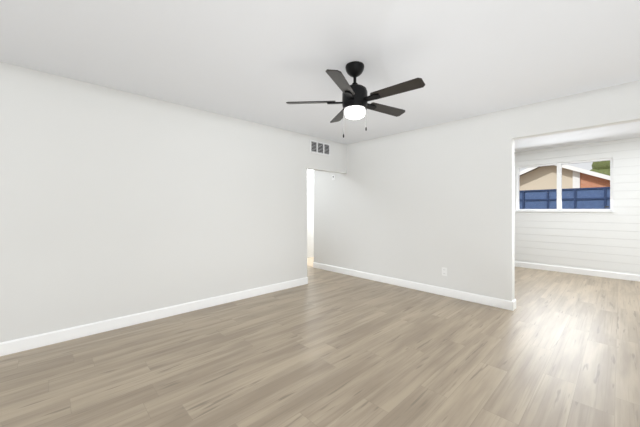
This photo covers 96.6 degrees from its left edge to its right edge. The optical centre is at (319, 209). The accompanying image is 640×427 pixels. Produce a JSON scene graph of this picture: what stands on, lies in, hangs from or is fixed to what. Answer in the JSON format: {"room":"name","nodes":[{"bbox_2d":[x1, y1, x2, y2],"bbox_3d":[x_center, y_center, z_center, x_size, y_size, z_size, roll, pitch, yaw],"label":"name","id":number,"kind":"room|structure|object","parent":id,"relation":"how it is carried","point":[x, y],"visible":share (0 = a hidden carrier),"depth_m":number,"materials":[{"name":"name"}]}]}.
{"room":"empty living room","nodes":[
{"label":"empty living room","id":0,"kind":"room"},
{"bbox_2d":[0,62,346,342],"bbox_3d":[-1.880,-0.010,3.179,6.450,2.440,0.120,0,0,-43],"label":"wall","id":1,"kind":"structure","parent":0,"point":[114,203],"depth_m":2.99,"materials":[{"name":"paint"}]},
{"bbox_2d":[310,140,329,155],"bbox_3d":[0.008,-1.060,4.880,0.470,0.210,0.012,0,0,-43],"label":"air vent","id":2,"kind":"object","parent":1,"relation":"in","point":[317,147],"visible":1,"depth_m":4.87,"materials":[{"name":"white metal"}]},
{"bbox_2d":[307,169,313,257],"bbox_3d":[0.699,-0.010,2.786,9.650,2.440,8.000,0,0,-43],"label":"wall","id":3,"kind":"structure","parent":0,"point":[310,173],"depth_m":7.24,"materials":[{"name":"paint"}]},
{"bbox_2d":[0,266,639,426],"bbox_3d":[0.699,1.270,2.786,9.890,0.120,8.000,0,0,-43],"label":"floor","id":4,"kind":"structure","parent":0,"point":[335,349],"depth_m":2.20,"materials":[{"name":"wood"}]},
{"bbox_2d":[307,257,313,266],"bbox_3d":[-0.046,1.207,6.767,1.150,0.006,0.960,0,0,-43],"label":"floor","id":5,"kind":"structure","parent":4,"relation":"on","point":[310,260],"depth_m":6.66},
{"bbox_2d":[0,0,639,152],"bbox_3d":[0.699,-1.290,2.786,9.890,0.120,8.000,0,0,-43],"label":"ceiling","id":6,"kind":"structure","parent":0,"point":[240,59],"depth_m":2.20,"materials":[{"name":"paint"}]},
{"bbox_2d":[286,61,424,137],"bbox_3d":[0.329,-0.923,2.424,1.128,0.614,1.114,0,0,-44],"label":"ceiling fan","id":7,"kind":"object","parent":6,"relation":"hanging from","point":[355,99],"depth_m":2.35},
{"bbox_2d":[314,80,639,300],"bbox_3d":[2.293,-0.010,3.554,0.120,2.440,6.920,0,0,-43],"label":"wall","id":8,"kind":"structure","parent":0,"point":[411,205],"depth_m":4.04,"materials":[{"name":"paint"}]},
{"bbox_2d":[0,261,639,355],"bbox_3d":[0.699,1.155,2.786,9.650,0.110,7.760,0,0,-43],"label":"baseboard","id":9,"kind":"structure","parent":8,"relation":"attached to","point":[40,340],"depth_m":3.60,"materials":[{"name":"paint"}]},
{"bbox_2d":[442,267,446,275],"bbox_3d":[1.757,0.870,4.025,0.010,0.115,0.072,0,0,-43],"label":"outlet","id":10,"kind":"object","parent":8,"relation":"attached to","point":[444,270],"visible":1,"depth_m":4.02,"materials":[{"name":"white plastic"}]},
{"bbox_2d":[515,137,639,274],"bbox_3d":[4.242,-0.010,6.149,0.120,2.440,8.000,0,0,-43],"label":"wall","id":11,"kind":"structure","parent":0,"point":[601,241],"depth_m":5.26,"materials":[{"name":"white wood"}]},
{"bbox_2d":[515,158,614,211],"bbox_3d":[4.727,-0.448,5.602,0.110,0.965,1.480,0,0,-43],"label":"sliding window","id":12,"kind":"structure","parent":11,"relation":"in","point":[559,165],"depth_m":5.59,"materials":[{"name":"plastic"}]},
{"label":"outside","id":13,"kind":"structure","parent":0,"visible":0},
{"bbox_3d":[25.446,1.435,22.135,52.610,0.150,70.000,0,0,-44],"label":"ground","id":14,"kind":"structure","parent":13,"visible":0},
{"bbox_2d":[519,187,609,208],"bbox_3d":[7.075,0.395,7.072,0.060,1.930,14.604,0,0,-43],"label":"fence","id":15,"kind":"object","parent":14,"relation":"on","point":[594,197],"visible":0.12,"depth_m":7.56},
{"bbox_2d":[519,164,609,190],"bbox_3d":[14.773,-0.690,17.824,6.930,4.100,8.700,0,0,-43],"label":"house","id":16,"kind":"structure","parent":14,"relation":"on","point":[543,177],"depth_m":15.32,"materials":[{"name":"beige paint"}]},
{"bbox_2d":[590,160,609,175],"bbox_3d":[21.554,-1.365,20.272,4.208,5.450,4.191,0,0,-43],"label":"tree","id":17,"kind":"object","parent":14,"relation":"on","point":[603,167],"visible":0.11,"depth_m":19.82,"materials":[{"name":"green plant"}]}
]}

